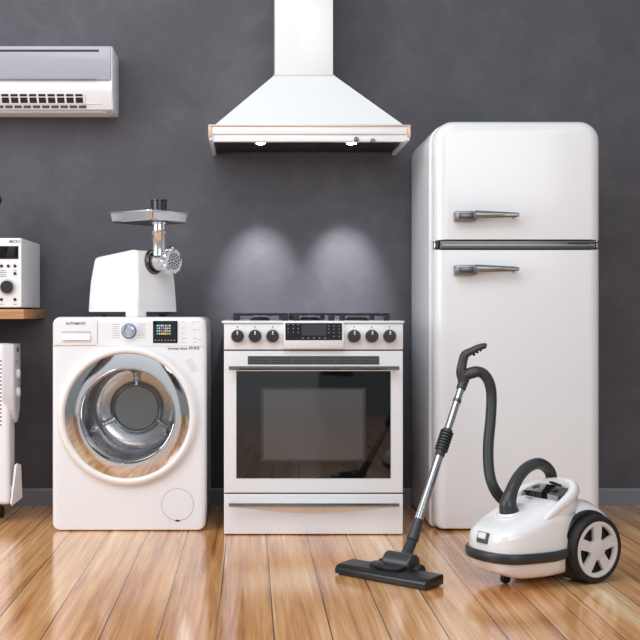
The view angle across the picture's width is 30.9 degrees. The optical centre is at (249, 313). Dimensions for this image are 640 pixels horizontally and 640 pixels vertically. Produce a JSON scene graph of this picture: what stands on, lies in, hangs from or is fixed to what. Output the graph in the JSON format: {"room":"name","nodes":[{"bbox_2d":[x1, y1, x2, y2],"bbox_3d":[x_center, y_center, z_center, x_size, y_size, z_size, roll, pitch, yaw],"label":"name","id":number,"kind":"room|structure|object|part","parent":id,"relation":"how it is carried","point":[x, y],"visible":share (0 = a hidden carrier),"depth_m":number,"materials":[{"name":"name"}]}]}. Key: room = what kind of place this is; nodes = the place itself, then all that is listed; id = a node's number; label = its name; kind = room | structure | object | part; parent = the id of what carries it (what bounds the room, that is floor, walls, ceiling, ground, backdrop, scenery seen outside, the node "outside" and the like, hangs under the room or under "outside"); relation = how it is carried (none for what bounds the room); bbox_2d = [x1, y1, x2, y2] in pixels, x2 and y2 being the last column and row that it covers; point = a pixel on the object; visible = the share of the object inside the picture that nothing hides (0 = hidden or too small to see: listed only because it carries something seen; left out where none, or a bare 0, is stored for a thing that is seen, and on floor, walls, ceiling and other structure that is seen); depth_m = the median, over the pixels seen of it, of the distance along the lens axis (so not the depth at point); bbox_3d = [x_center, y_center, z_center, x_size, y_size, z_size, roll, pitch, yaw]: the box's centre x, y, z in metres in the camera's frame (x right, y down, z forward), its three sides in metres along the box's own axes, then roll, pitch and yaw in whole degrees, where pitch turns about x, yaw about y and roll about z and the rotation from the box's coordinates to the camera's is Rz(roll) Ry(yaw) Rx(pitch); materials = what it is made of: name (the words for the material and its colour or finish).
{"room":"kitchen","nodes":[
{"label":"kitchen","id":0,"kind":"room"},
{"bbox_2d":[0,0,639,487],"bbox_3d":[0.500,-0.860,5.740,9.400,3.600,0.120,0,0,0],"label":"wall","id":1,"kind":"structure","parent":0,"point":[263,232],"depth_m":5.68,"materials":[{"name":"grey paint"}]},
{"bbox_2d":[0,309,44,318],"bbox_3d":[-1.457,0.080,5.410,0.900,0.204,0.540,0,0,0],"label":"wall shelf","id":2,"kind":"object","parent":1,"relation":"attached to","point":[4,313],"visible":1,"depth_m":5.14,"materials":[{"name":"brown wood"}]},
{"bbox_2d":[0,238,39,308],"bbox_3d":[-1.271,-0.180,5.366,0.500,0.318,0.488,0,0,0],"label":"microwave oven","id":3,"kind":"object","parent":2,"relation":"on","point":[19,257],"visible":0.98,"depth_m":5.16,"materials":[{"name":"white plastic"}]},
{"bbox_2d":[0,46,118,116],"bbox_3d":[-1.076,-1.104,5.537,0.862,0.303,0.285,0,0,0],"label":"air conditioner","id":4,"kind":"object","parent":1,"relation":"attached to","point":[36,81],"visible":1,"depth_m":5.41,"materials":[{"name":"white plastic"}]},
{"bbox_2d":[0,94,84,103],"bbox_3d":[-1.121,-1.014,5.435,0.688,0.046,0.036,0,0,0],"label":"vent","id":5,"kind":"object","parent":4,"relation":"attached to","point":[4,98],"depth_m":5.43,"materials":[{"name":"white plastic"}]},
{"bbox_3d":[-1.071,-1.173,5.409,0.840,0.159,0.022,0,0,0],"label":"panel","id":6,"kind":"part","parent":4,"relation":"part of","materials":[{"name":"grey plastic"}]},
{"bbox_2d":[208,0,410,155],"bbox_3d":[0.266,-1.413,5.421,0.907,1.294,0.513,0,0,0],"label":"range hood","id":7,"kind":"object","parent":1,"relation":"attached to","point":[303,107],"visible":1,"depth_m":5.31,"materials":[{"name":"white metal"}]},
{"bbox_3d":[-0.175,-0.810,5.427,0.018,0.062,0.502,0,0,0],"label":"panel","id":8,"kind":"part","parent":7,"relation":"part of","materials":[{"name":"white metal"}]},
{"bbox_3d":[0.707,-0.810,5.427,0.018,0.062,0.502,0,0,0],"label":"panel","id":9,"kind":"part","parent":7,"relation":"part of","materials":[{"name":"white metal"}]},
{"bbox_2d":[2,488,639,505],"bbox_3d":[0.500,0.898,5.673,9.400,0.084,0.014,0,0,0],"label":"baseboard","id":10,"kind":"structure","parent":1,"relation":"attached to","point":[30,496],"depth_m":5.67,"materials":[{"name":"grey"}]},
{"bbox_2d":[0,506,639,639],"bbox_3d":[0.500,0.970,2.380,9.400,0.060,6.600,0,0,0],"label":"floor","id":11,"kind":"structure","parent":0,"point":[207,583],"depth_m":3.93,"materials":[{"name":"brown wood"}]},
{"bbox_2d":[0,343,21,517],"bbox_3d":[-1.353,0.536,5.269,0.624,0.807,0.185,0,0,0],"label":"heater","id":12,"kind":"object","parent":11,"relation":"on","point":[10,372],"visible":1,"depth_m":5.20,"materials":[{"name":"white plastic"}]},
{"bbox_3d":[-1.055,0.356,5.270,0.012,0.044,0.044,0,0,0],"label":"knob","id":13,"kind":"part","parent":12,"relation":"part of","materials":[{"name":"white plastic"}]},
{"bbox_3d":[-1.055,0.272,5.270,0.012,0.044,0.044,0,0,0],"label":"knob","id":14,"kind":"part","parent":12,"relation":"part of","materials":[{"name":"white plastic"}]},
{"bbox_2d":[53,317,209,529],"bbox_3d":[-0.524,0.476,5.298,0.666,0.927,0.655,0,0,0],"label":"washing machine","id":15,"kind":"object","parent":11,"relation":"on","point":[131,395],"visible":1,"depth_m":5.00,"materials":[{"name":"white metal"}]},
{"bbox_3d":[-0.755,0.080,5.008,0.190,0.113,0.024,0,0,0],"label":"detergent drawer","id":16,"kind":"part","parent":15,"relation":"part of","materials":[{"name":"white plastic"}]},
{"bbox_3d":[-0.530,0.439,4.987,0.606,0.606,0.033,0,0,0],"label":"door","id":17,"kind":"part","parent":15,"relation":"part of","materials":[{"name":"white plastic"}]},
{"bbox_2d":[89,199,189,316],"bbox_3d":[-0.495,-0.248,5.245,0.427,0.523,0.274,0,0,38],"label":"grinder","id":18,"kind":"object","parent":15,"relation":"on","point":[132,283],"visible":1,"depth_m":5.14,"materials":[{"name":"white plastic"}]},
{"bbox_3d":[-0.537,-0.007,5.280,0.283,0.020,0.236,0,0,38],"label":"plate","id":19,"kind":"part","parent":18,"relation":"part of","materials":[{"name":"grey plastic"}]},
{"bbox_2d":[109,209,189,225],"bbox_3d":[-0.455,-0.432,5.211,0.363,0.046,0.363,0,0,0],"label":"tray","id":20,"kind":"object","parent":18,"relation":"on","point":[151,217],"depth_m":5.13,"materials":[{"name":"grey metal"}]},
{"bbox_2d":[145,250,160,273],"bbox_3d":[-0.430,-0.233,5.178,0.022,0.112,0.112,0,0,38],"label":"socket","id":21,"kind":"object","parent":18,"relation":"attached to","point":[150,268],"depth_m":5.14,"materials":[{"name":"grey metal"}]},
{"bbox_3d":[-0.336,-0.233,5.104,0.002,0.080,0.080,0,0,38],"label":"cutting plate","id":22,"kind":"part","parent":18,"relation":"part of","materials":[{"name":"silver metal"}]},
{"bbox_2d":[222,313,403,533],"bbox_3d":[0.267,0.468,5.261,0.775,0.944,0.798,0,0,0],"label":"gas range","id":23,"kind":"object","parent":11,"relation":"on","point":[313,406],"visible":1,"depth_m":4.91,"materials":[{"name":"white metal"}]},
{"bbox_3d":[-0.053,0.093,4.891,0.055,0.055,0.029,0,0,0],"label":"knob","id":24,"kind":"part","parent":23,"relation":"part of","materials":[{"name":"grey plastic"}]},
{"bbox_3d":[0.021,0.093,4.891,0.055,0.055,0.029,0,0,0],"label":"knob","id":25,"kind":"part","parent":23,"relation":"part of","materials":[{"name":"grey plastic"}]},
{"bbox_3d":[0.096,0.093,4.891,0.055,0.055,0.029,0,0,0],"label":"knob","id":26,"kind":"part","parent":23,"relation":"part of","materials":[{"name":"grey plastic"}]},
{"bbox_2d":[222,313,403,322],"bbox_3d":[0.267,0.018,5.279,0.775,0.044,0.762,0,0,0],"label":"cooktop","id":27,"kind":"object","parent":23,"relation":"in","point":[283,317],"depth_m":4.96,"materials":[{"name":"black metal"}]},
{"bbox_3d":[0.270,0.852,4.925,0.761,0.169,0.030,0,0,0],"label":"warming drawer","id":28,"kind":"part","parent":23,"relation":"part of","materials":[{"name":"white metal"}]},
{"bbox_3d":[0.270,0.459,4.925,0.761,0.603,0.030,0,0,0],"label":"oven door","id":29,"kind":"part","parent":23,"relation":"part of","materials":[{"name":"black glass"}]},
{"bbox_3d":[0.270,0.095,4.928,0.761,0.112,0.044,0,0,0],"label":"control panel","id":30,"kind":"part","parent":23,"relation":"part of","materials":[{"name":"white metal"}]},
{"bbox_3d":[0.270,0.806,4.871,0.718,0.015,0.018,0,0,0],"label":"drawer handle","id":31,"kind":"part","parent":23,"relation":"part of","materials":[{"name":"silver metal"}]},
{"bbox_3d":[0.270,0.229,4.871,0.718,0.017,0.018,0,0,0],"label":"door handle","id":32,"kind":"part","parent":23,"relation":"part of","materials":[{"name":"silver metal"}]},
{"bbox_3d":[0.442,0.093,4.891,0.055,0.055,0.029,0,0,0],"label":"knob","id":33,"kind":"part","parent":23,"relation":"part of","materials":[{"name":"grey plastic"}]},
{"bbox_3d":[0.517,0.093,4.891,0.055,0.055,0.029,0,0,0],"label":"knob","id":34,"kind":"part","parent":23,"relation":"part of","materials":[{"name":"grey plastic"}]},
{"bbox_3d":[0.593,0.093,4.891,0.055,0.055,0.029,0,0,0],"label":"knob","id":35,"kind":"part","parent":23,"relation":"part of","materials":[{"name":"grey plastic"}]},
{"bbox_2d":[335,343,620,589],"bbox_3d":[0.841,0.526,4.163,0.924,0.828,0.617,0,0,-30],"label":"vacuum cleaner","id":36,"kind":"object","parent":11,"relation":"on","point":[539,527],"visible":1,"depth_m":4.03,"materials":[{"name":"white plastic"}]},
{"bbox_3d":[0.488,0.936,4.080,0.367,0.007,0.091,0,0,42],"label":"sole plate","id":37,"kind":"part","parent":36,"relation":"part of","materials":[{"name":"black plastic"}]},
{"bbox_3d":[1.056,0.636,4.125,0.100,0.048,0.184,0,0,-30],"label":"control panel","id":38,"kind":"part","parent":36,"relation":"part of","materials":[{"name":"black plastic"}]},
{"bbox_3d":[1.046,0.660,4.120,0.243,0.136,0.263,0,0,-30],"label":"carry handle","id":39,"kind":"part","parent":36,"relation":"part of","materials":[{"name":"white plastic"}]},
{"bbox_2d":[412,122,598,528],"bbox_3d":[1.156,0.050,5.299,0.734,1.780,0.702,0,0,0],"label":"refrigerator","id":40,"kind":"object","parent":11,"relation":"on","point":[505,215],"visible":0.92,"depth_m":5.00,"materials":[{"name":"white metal"}]},
{"bbox_3d":[0.927,-0.190,4.979,0.093,0.042,0.049,0,0,0],"label":"handle","id":41,"kind":"part","parent":40,"relation":"part of","materials":[{"name":"silver metal"}]},
{"bbox_3d":[0.927,-0.422,4.979,0.093,0.042,0.049,0,0,0],"label":"handle","id":42,"kind":"part","parent":40,"relation":"part of","materials":[{"name":"silver metal"}]},
{"bbox_3d":[1.062,-0.196,4.959,0.185,0.034,0.020,0,0,-1],"label":"lever","id":43,"kind":"part","parent":40,"relation":"part of","materials":[{"name":"silver metal"}]},
{"bbox_3d":[1.062,-0.428,4.959,0.185,0.034,0.020,0,0,-1],"label":"lever","id":44,"kind":"part","parent":40,"relation":"part of","materials":[{"name":"silver metal"}]},
{"bbox_3d":[1.161,0.329,5.043,0.723,1.218,0.085,0,0,0],"label":"fridge door","id":45,"kind":"part","parent":40,"relation":"part of","materials":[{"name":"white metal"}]},
{"bbox_3d":[1.161,-0.580,5.043,0.723,0.520,0.085,0,0,0],"label":"freezer door","id":46,"kind":"part","parent":40,"relation":"part of","materials":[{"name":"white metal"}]}
]}

